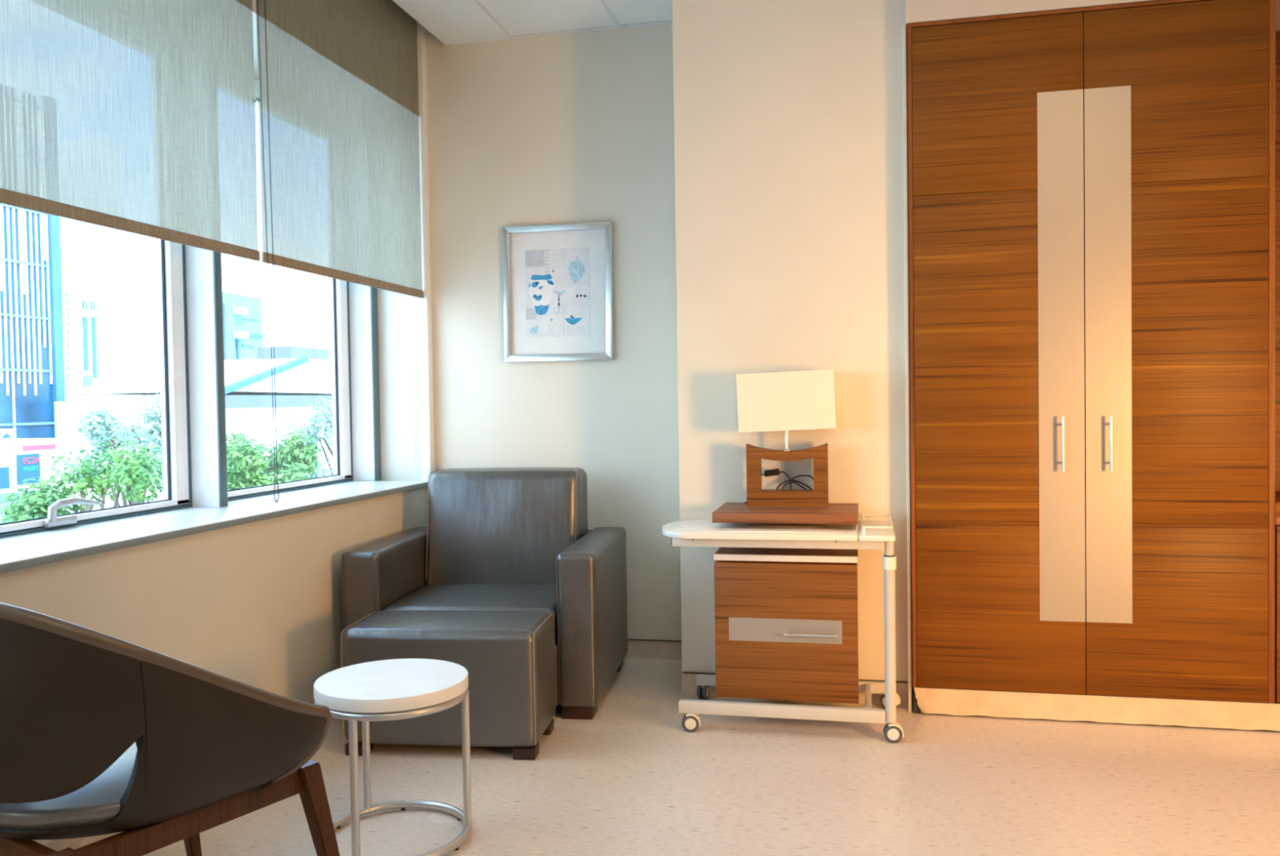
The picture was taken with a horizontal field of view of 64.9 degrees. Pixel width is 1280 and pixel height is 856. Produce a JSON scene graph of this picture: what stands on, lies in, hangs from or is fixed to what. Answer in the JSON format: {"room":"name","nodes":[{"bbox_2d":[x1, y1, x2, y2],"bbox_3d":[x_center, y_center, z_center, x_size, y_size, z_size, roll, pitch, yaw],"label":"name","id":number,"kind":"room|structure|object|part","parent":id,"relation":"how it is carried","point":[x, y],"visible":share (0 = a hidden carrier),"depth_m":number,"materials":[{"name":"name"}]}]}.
{"room":"hospital room","nodes":[
{"label":"hospital room","id":0,"kind":"room"},
{"bbox_2d":[0,0,426,844],"bbox_3d":[-1.970,-0.329,1.325,0.485,2.950,6.950,-1,2,13],"label":"wall","id":1,"kind":"structure","parent":0,"point":[258,603],"depth_m":3.23,"materials":[{"name":"beige paint"}]},
{"bbox_2d":[0,238,192,537],"bbox_3d":[-1.770,-0.528,2.868,0.108,1.658,1.420,-1,2,13],"label":"window","id":2,"kind":"structure","parent":1,"relation":"in","point":[171,255],"depth_m":3.50,"materials":[{"name":"metal"}]},
{"bbox_3d":[-1.697,0.247,3.013,0.043,0.081,0.184,-1,2,13],"label":"handle","id":3,"kind":"part","parent":2,"relation":"part of","materials":[{"name":"silver metal"}]},
{"bbox_3d":[-1.801,-0.528,2.875,0.045,1.657,1.420,-1,2,13],"label":"frame","id":4,"kind":"part","parent":2,"relation":"part of","materials":[{"name":"metal"}]},
{"bbox_2d":[0,0,260,261],"bbox_3d":[-1.438,-1.180,2.722,0.068,1.289,1.304,-1,2,13],"label":"roller blind","id":5,"kind":"object","parent":1,"relation":"attached to","point":[138,117],"visible":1,"depth_m":2.79,"materials":[{"name":"fabric"}]},
{"bbox_2d":[44,697,315,850],"bbox_3d":[-1.706,1.098,1.281,0.022,0.090,6.895,-1,2,13],"label":"baseboard","id":6,"kind":"structure","parent":1,"relation":"attached to","point":[59,844],"depth_m":2.55,"materials":[{"name":"plastic"}]},
{"bbox_2d":[185,244,227,506],"bbox_3d":[-1.576,-0.550,3.571,0.182,1.660,0.039,-1,2,13],"label":"window post","id":7,"kind":"object","parent":1,"relation":"attached to","point":[203,266],"visible":0.41,"depth_m":3.56,"materials":[{"name":"metal"}]},
{"bbox_2d":[0,480,427,573],"bbox_3d":[-1.929,0.358,1.313,0.456,0.024,6.884,-1,2,13],"label":"window sill","id":8,"kind":"structure","parent":1,"relation":"attached to","point":[22,551],"depth_m":3.09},
{"bbox_2d":[227,78,353,500],"bbox_3d":[-1.507,-0.566,4.148,0.066,1.658,1.118,-1,2,13],"label":"window","id":9,"kind":"structure","parent":1,"relation":"in","point":[339,289],"depth_m":4.62,"materials":[{"name":"metal"}]},
{"bbox_2d":[256,0,423,502],"bbox_3d":[-1.149,-0.814,3.971,0.082,2.097,1.302,-1,2,13],"label":"roller blind","id":10,"kind":"object","parent":1,"relation":"attached to","point":[338,90],"visible":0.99,"depth_m":3.89,"materials":[{"name":"fabric"}]},
{"bbox_3d":[-1.255,-0.765,3.361,0.025,2.034,0.063,-1,2,13],"label":"bead chain","id":11,"kind":"part","parent":10,"relation":"part of","materials":[{"name":"black plastic"}]},
{"bbox_2d":[417,22,435,509],"bbox_3d":[-0.989,-0.432,4.637,0.047,2.949,0.054,-1,2,13],"label":"trim","id":12,"kind":"structure","parent":1,"relation":"attached to","point":[425,303],"depth_m":4.61,"materials":[{"name":"metal"}]},
{"bbox_2d":[377,22,681,639],"bbox_3d":[-0.590,-0.438,4.627,1.746,2.950,0.100,-1,2,13],"label":"wall","id":13,"kind":"structure","parent":0,"point":[574,127],"depth_m":4.51,"materials":[{"name":"white paint"}]},
{"bbox_2d":[348,281,381,480],"bbox_3d":[-1.323,-0.584,4.707,0.182,1.660,0.054,-1,2,13],"label":"window post","id":14,"kind":"object","parent":13,"relation":"attached to","point":[363,308],"visible":0.48,"depth_m":4.68,"materials":[{"name":"metal"}]},
{"bbox_2d":[502,221,613,361],"bbox_3d":[-0.368,-0.606,4.508,0.506,0.610,0.024,0,2,13],"label":"framed print","id":15,"kind":"object","parent":13,"relation":"attached to","point":[558,277],"visible":1,"depth_m":4.51,"materials":[{"name":"silver metal"}]},
{"bbox_2d":[622,638,681,662],"bbox_3d":[-0.333,0.990,4.550,1.234,0.092,0.022,-1,2,13],"label":"baseboard","id":16,"kind":"structure","parent":13,"relation":"attached to","point":[650,650],"depth_m":4.47,"materials":[{"name":"plastic"}]},
{"bbox_2d":[391,0,672,45],"bbox_3d":[0.637,-1.800,0.753,5.850,0.261,7.050,-1,2,13],"label":"ceiling","id":17,"kind":"structure","parent":0,"point":[452,22],"depth_m":4.28,"materials":[{"name":"tile"}]},
{"bbox_2d":[142,659,1279,855],"bbox_3d":[0.721,1.179,0.772,5.950,0.120,7.150,-1,2,13],"label":"floor","id":18,"kind":"structure","parent":0,"point":[628,779],"depth_m":2.95,"materials":[{"name":"tile"}]},
{"bbox_2d":[0,601,339,855],"bbox_3d":[-1.097,0.689,2.097,0.708,0.846,0.734,0,2,34],"label":"tub chair","id":19,"kind":"object","parent":18,"relation":"on","point":[101,733],"visible":1,"depth_m":1.83,"materials":[{"name":"brown leather"}]},
{"bbox_3d":[-1.024,0.935,1.733,0.051,0.372,0.138,0,2,16],"label":"leg","id":20,"kind":"part","parent":19,"relation":"part of","materials":[{"name":"brown wood"}]},
{"bbox_3d":[-1.081,0.771,2.122,0.518,0.050,0.535,0,2,34],"label":"seat frame","id":21,"kind":"part","parent":19,"relation":"part of","materials":[{"name":"brown wood"}]},
{"bbox_3d":[-1.137,0.916,2.510,0.052,0.372,0.121,-1,2,12],"label":"leg","id":22,"kind":"part","parent":19,"relation":"part of","materials":[{"name":"brown wood"}]},
{"bbox_3d":[-0.701,0.917,2.220,0.121,0.372,0.052,-2,2,-35],"label":"leg","id":23,"kind":"part","parent":19,"relation":"part of","materials":[{"name":"brown wood"}]},
{"bbox_2d":[313,657,471,855],"bbox_3d":[-0.652,0.875,2.670,0.399,0.430,0.399,-1,2,13],"label":"side table","id":24,"kind":"object","parent":18,"relation":"on","point":[389,689],"visible":0.91,"depth_m":2.61,"materials":[{"name":"white laminate"}]},
{"bbox_3d":[-0.706,0.895,2.489,0.021,0.368,0.021,-1,2,13],"label":"leg","id":25,"kind":"part","parent":24,"relation":"part of","materials":[{"name":"silver metal"}]},
{"bbox_3d":[-0.767,0.887,2.820,0.021,0.368,0.021,-1,2,13],"label":"leg","id":26,"kind":"part","parent":24,"relation":"part of","materials":[{"name":"silver metal"}]},
{"bbox_3d":[-0.465,0.886,2.695,0.021,0.368,0.021,-1,2,13],"label":"leg","id":27,"kind":"part","parent":24,"relation":"part of","materials":[{"name":"silver metal"}]},
{"bbox_2d":[340,609,555,759],"bbox_3d":[-0.639,0.858,3.432,0.663,0.424,0.348,-1,2,7],"label":"ottoman","id":28,"kind":"object","parent":18,"relation":"on","point":[508,656],"visible":0.83,"depth_m":3.26,"materials":[{"name":"grey leather"}]},
{"bbox_3d":[-0.932,1.058,3.345,0.072,0.037,0.070,-1,2,7],"label":"leg","id":29,"kind":"part","parent":28,"relation":"part of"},
{"bbox_3d":[-0.371,1.051,3.281,0.072,0.037,0.070,-1,2,7],"label":"leg","id":30,"kind":"part","parent":28,"relation":"part of","materials":[{"name":"brown wood"}]},
{"bbox_3d":[-0.343,1.044,3.524,0.072,0.037,0.070,-1,2,7],"label":"leg","id":31,"kind":"part","parent":28,"relation":"part of","materials":[{"name":"brown wood"}]},
{"bbox_2d":[341,466,627,719],"bbox_3d":[-0.586,0.615,4.075,0.967,0.874,0.794,-1,2,8],"label":"armchair","id":32,"kind":"object","parent":18,"relation":"on","point":[497,538],"visible":0.81,"depth_m":4.13,"materials":[{"name":"grey leather"}]},
{"bbox_3d":[-0.989,0.733,4.134,0.149,0.575,0.790,-1,2,8],"label":"arm","id":33,"kind":"part","parent":32,"relation":"part of","materials":[{"name":"grey leather"}]},
{"bbox_2d":[383,582,557,639],"bbox_3d":[-0.599,0.718,3.976,0.664,0.150,0.588,-1,2,8],"label":"seat cushion","id":34,"kind":"object","parent":32,"relation":"on","point":[527,597],"depth_m":3.86,"materials":[{"name":"grey leather"}]},
{"bbox_3d":[-0.564,0.432,4.294,0.658,0.520,0.303,-1,2,8],"label":"backrest","id":35,"kind":"part","parent":32,"relation":"part of","materials":[{"name":"grey leather"}]},
{"bbox_3d":[-0.584,0.894,4.068,0.682,0.233,0.733,-1,2,8],"label":"seat","id":36,"kind":"part","parent":32,"relation":"part of","materials":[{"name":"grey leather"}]},
{"bbox_3d":[-0.221,1.034,3.710,0.112,0.043,0.110,-1,2,8],"label":"leg","id":37,"kind":"part","parent":32,"relation":"part of","materials":[{"name":"brown wood"}]},
{"bbox_3d":[-0.179,0.723,4.026,0.150,0.575,0.790,-1,2,8],"label":"arm","id":38,"kind":"part","parent":32,"relation":"part of","materials":[{"name":"grey leather"}]},
{"bbox_3d":[-0.136,1.016,4.352,0.112,0.043,0.110,-1,2,8],"label":"leg","id":39,"kind":"part","parent":32,"relation":"part of","materials":[{"name":"brown wood"}]},
{"bbox_2d":[662,513,903,742],"bbox_3d":[0.508,0.685,3.617,0.836,0.723,0.455,-1,2,13],"label":"table","id":40,"kind":"object","parent":18,"relation":"on","point":[873,535],"visible":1,"depth_m":3.42,"materials":[{"name":"beige plastic"}]},
{"bbox_2d":[685,712,700,726],"bbox_3d":[0.186,1.009,3.509,0.050,0.049,0.043,-1,2,5],"label":"caster wheel","id":41,"kind":"object","parent":40,"relation":"attached to","point":[692,719],"depth_m":3.49,"materials":[{"name":"beige plastic"}]},
{"bbox_2d":[711,502,857,524],"bbox_3d":[0.536,0.307,3.655,0.500,0.036,0.352,-1,2,13],"label":"wooden box","id":42,"kind":"object","parent":40,"relation":"on","point":[729,512],"visible":0.98,"depth_m":3.51,"materials":[{"name":"brown wood"}]},
{"bbox_2d":[736,368,835,506],"bbox_3d":[0.541,0.038,3.719,0.359,0.498,0.150,-1,2,10],"label":"table lamp","id":43,"kind":"object","parent":42,"relation":"on","point":[786,401],"visible":1,"depth_m":3.66,"materials":[{"name":"brown wood"}]},
{"bbox_2d":[764,468,780,476],"bbox_3d":[0.497,0.168,3.791,0.059,0.030,0.018,-1,2,10],"label":"switch","id":44,"kind":"object","parent":43,"relation":"attached to","point":[773,472],"depth_m":3.78,"materials":[{"name":"black plastic"}]},
{"bbox_3d":[0.530,0.224,3.782,0.275,0.122,0.036,-1,2,10],"label":"power cord","id":45,"kind":"part","parent":43,"relation":"part of","materials":[{"name":"black plastic"}]},
{"bbox_3d":[0.539,-0.099,3.715,0.350,0.212,0.144,-3,1,9],"label":"lamp shade","id":46,"kind":"part","parent":43,"relation":"part of","materials":[{"name":"beige fabric"}]},
{"bbox_3d":[0.541,-0.035,3.717,0.028,0.237,0.028,-1,2,10],"label":"stem","id":47,"kind":"part","parent":43,"relation":"part of","materials":[{"name":"metal"}]},
{"bbox_3d":[0.830,0.335,3.522,0.103,0.027,0.366,-1,2,13],"label":"guard rail","id":48,"kind":"part","parent":40,"relation":"part of","materials":[{"name":"beige plastic"}]},
{"bbox_2d":[883,692,900,705],"bbox_3d":[0.928,0.992,3.713,0.050,0.049,0.043,0,2,43],"label":"caster wheel","id":49,"kind":"object","parent":40,"relation":"attached to","point":[898,700],"depth_m":3.71,"materials":[{"name":"beige plastic"}]},
{"bbox_2d":[887,721,903,737],"bbox_3d":[0.855,1.003,3.366,0.050,0.049,0.043,-1,2,9],"label":"caster wheel","id":50,"kind":"object","parent":40,"relation":"attached to","point":[895,729],"depth_m":3.35,"materials":[{"name":"beige plastic"}]},
{"bbox_2d":[713,546,858,702],"bbox_3d":[0.539,0.689,3.649,0.495,0.505,0.385,-1,2,13],"label":"bedside cabinet","id":51,"kind":"object","parent":18,"relation":"on","point":[786,619],"visible":0.94,"depth_m":3.50,"materials":[{"name":"brown wood"}]},
{"bbox_3d":[0.503,0.703,3.495,0.390,0.081,0.002,-1,2,13],"label":"metal plate","id":52,"kind":"part","parent":51,"relation":"part of","materials":[{"name":"silver metal"}]},
{"bbox_3d":[0.540,0.449,3.665,0.495,0.026,0.340,-1,2,13],"label":"panel","id":53,"kind":"part","parent":51,"relation":"part of","materials":[{"name":"brown wood"}]},
{"bbox_3d":[0.586,0.710,3.459,0.181,0.011,0.034,-1,2,13],"label":"handle","id":54,"kind":"part","parent":51,"relation":"part of","materials":[{"name":"metal"}]},
{"bbox_2d":[906,0,1275,702],"bbox_3d":[1.605,-0.264,3.745,1.183,2.385,0.580,-1,2,13],"label":"wardrobe","id":55,"kind":"object","parent":18,"relation":"on","point":[1091,190],"visible":0.98,"depth_m":3.49,"materials":[{"name":"brown wood"}]},
{"bbox_3d":[1.270,-0.246,3.574,0.571,2.368,0.020,-1,2,13],"label":"door","id":56,"kind":"part","parent":55,"relation":"part of","materials":[{"name":"brown wood"}]},
{"bbox_3d":[1.472,-0.244,3.519,0.150,1.849,0.004,-1,2,13],"label":"metal panel","id":57,"kind":"part","parent":55,"relation":"part of","materials":[{"name":"metal"}]},
{"bbox_3d":[1.472,0.055,3.508,0.011,0.190,0.040,-1,2,13],"label":"handle","id":58,"kind":"part","parent":55,"relation":"part of","materials":[{"name":"metal"}]},
{"bbox_3d":[1.622,-0.246,3.486,0.148,1.849,0.004,-1,2,13],"label":"metal panel","id":59,"kind":"part","parent":55,"relation":"part of","materials":[{"name":"metal"}]},
{"bbox_3d":[1.623,0.054,3.474,0.011,0.190,0.040,-1,2,13],"label":"handle","id":60,"kind":"part","parent":55,"relation":"part of","materials":[{"name":"metal"}]},
{"bbox_3d":[1.831,-0.252,3.449,0.574,2.368,0.020,-1,2,13],"label":"door","id":61,"kind":"part","parent":55,"relation":"part of","materials":[{"name":"brown wood"}]},
{"bbox_2d":[912,685,1279,731],"bbox_3d":[2.083,0.979,3.432,2.224,0.096,0.056,-1,2,13],"label":"baseboard","id":62,"kind":"structure","parent":18,"relation":"on","point":[1162,711],"depth_m":3.52,"materials":[{"name":"plastic"}]},
{"bbox_2d":[1275,31,1279,702],"bbox_3d":[2.696,-0.276,3.522,1.042,2.382,0.540,-1,2,13],"label":"tall cabinet","id":63,"kind":"object","parent":18,"relation":"on","point":[1277,33],"visible":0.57,"depth_m":3.75,"materials":[{"name":"brown wood"}]},
{"bbox_3d":[2.701,0.299,3.539,1.031,0.026,0.540,-1,2,13],"label":"drawer rail","id":64,"kind":"part","parent":63,"relation":"part of","materials":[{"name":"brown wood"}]},
{"bbox_3d":[2.651,0.623,3.293,1.027,0.598,0.020,-1,2,13],"label":"door","id":65,"kind":"part","parent":63,"relation":"part of","materials":[{"name":"brown wood"}]},
{"bbox_2d":[1275,490,1279,516],"bbox_3d":[2.701,0.263,3.540,1.031,0.048,0.536,-1,2,13],"label":"countertop","id":66,"kind":"structure","parent":63,"relation":"on","point":[1277,492],"depth_m":3.39,"materials":[{"name":"brown wood"}]},
{"bbox_3d":[2.734,-0.621,3.729,1.031,1.706,0.100,-1,2,13],"label":"panel","id":67,"kind":"part","parent":63,"relation":"part of","materials":[{"name":"brown wood"}]},
{"bbox_2d":[672,0,907,693],"bbox_3d":[0.630,-0.443,4.100,0.864,2.950,0.600,-1,2,13],"label":"wall pillar","id":68,"kind":"structure","parent":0,"point":[788,161],"depth_m":3.79,"materials":[{"name":"beige paint"}]},
{"bbox_2d":[682,671,908,706],"bbox_3d":[0.582,0.994,3.835,0.850,0.092,0.022,-1,2,13],"label":"baseboard","id":69,"kind":"structure","parent":68,"relation":"attached to","point":[690,686],"depth_m":3.81,"materials":[{"name":"plastic"}]},
{"bbox_2d":[904,0,1279,31],"bbox_3d":[2.604,-1.704,3.578,3.240,0.464,0.688,-1,2,13],"label":"wall","id":70,"kind":"structure","parent":0,"point":[916,11],"depth_m":3.54,"materials":[{"name":"paint"}]},
{"bbox_2d":[902,24,911,711],"bbox_3d":[0.977,-0.206,3.684,0.010,2.486,0.075,-1,2,13],"label":"trim","id":71,"kind":"structure","parent":70,"relation":"attached to","point":[904,30],"depth_m":3.65,"materials":[{"name":"brown wood"}]},
{"label":"outside","id":72,"kind":"structure","parent":0,"visible":0},
{"bbox_3d":[-106.628,6.584,126.387,256.800,0.200,320.000,-1,2,13],"label":"ground","id":73,"kind":"structure","parent":72,"visible":0},
{"bbox_2d":[0,428,57,523],"bbox_3d":[-35.343,3.850,45.636,11.100,7.300,13.500,-1,2,13],"label":"building","id":74,"kind":"structure","parent":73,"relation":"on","point":[20,459],"depth_m":48.87,"materials":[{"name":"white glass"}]},
{"bbox_2d":[0,203,65,438],"bbox_3d":[-52.844,-7.560,61.868,20.500,29.800,22.250,-1,2,13],"label":"office tower","id":75,"kind":"structure","parent":73,"relation":"on","point":[32,359],"depth_m":68.08,"materials":[{"name":"blue glass"}]},
{"bbox_2d":[0,436,163,523],"bbox_3d":[-9.979,3.998,18.974,3.758,7.628,2.542,-1,2,-6],"label":"bush","id":76,"kind":"object","parent":73,"relation":"on","point":[34,505],"visible":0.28,"depth_m":18.77,"materials":[{"name":"green plant"}]},
{"bbox_2d":[59,216,128,401],"bbox_3d":[-72.262,-14.453,122.218,14.100,41.000,10.800,-1,2,13],"label":"building","id":77,"kind":"structure","parent":73,"relation":"on","point":[93,255],"depth_m":120.36,"materials":[{"name":"white"}]},
{"bbox_2d":[67,392,163,506],"bbox_3d":[-12.805,3.335,26.406,3.847,8.648,3.164,-1,2,13],"label":"street tree","id":78,"kind":"object","parent":73,"relation":"on","point":[93,425],"visible":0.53,"depth_m":25.80,"materials":[{"name":"green plant"}]},
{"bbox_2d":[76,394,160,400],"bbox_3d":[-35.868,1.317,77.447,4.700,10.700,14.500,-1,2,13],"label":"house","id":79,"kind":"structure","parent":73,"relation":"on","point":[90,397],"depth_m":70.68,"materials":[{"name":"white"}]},
{"bbox_2d":[54,346,333,512],"bbox_3d":[-20.668,1.419,53.215,8.500,11.300,17.200,-1,2,13],"label":"building","id":80,"kind":"structure","parent":73,"relation":"on","point":[303,375],"depth_m":48.06,"materials":[{"name":"paint"}]},
{"bbox_2d":[222,291,264,359],"bbox_3d":[-40.132,-3.512,99.926,3.300,19.300,7.000,-1,2,13],"label":"office block","id":81,"kind":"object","parent":73,"relation":"on","point":[242,313],"visible":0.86,"depth_m":99.30,"materials":[{"name":"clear glass"}]},
{"bbox_2d":[226,431,324,489],"bbox_3d":[-7.326,3.909,19.750,2.379,7.682,2.491,-2,2,-29],"label":"bush","id":82,"kind":"object","parent":73,"relation":"on","point":[243,460],"visible":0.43,"depth_m":19.20,"materials":[{"name":"green plant"}]},
{"bbox_2d":[246,457,333,479],"bbox_3d":[-8.693,4.202,24.919,3.541,6.867,3.064,-1,2,13],"label":"street tree","id":83,"kind":"object","parent":73,"relation":"on","point":[325,470],"visible":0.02,"depth_m":25.43,"materials":[{"name":"green plant"}]},
{"bbox_2d":[274,395,333,474],"bbox_3d":[-8.388,3.092,29.217,3.145,8.848,3.513,-1,2,13],"label":"street tree","id":84,"kind":"object","parent":73,"relation":"on","point":[312,420],"visible":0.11,"depth_m":28.28,"materials":[{"name":"green plant"}]}
]}

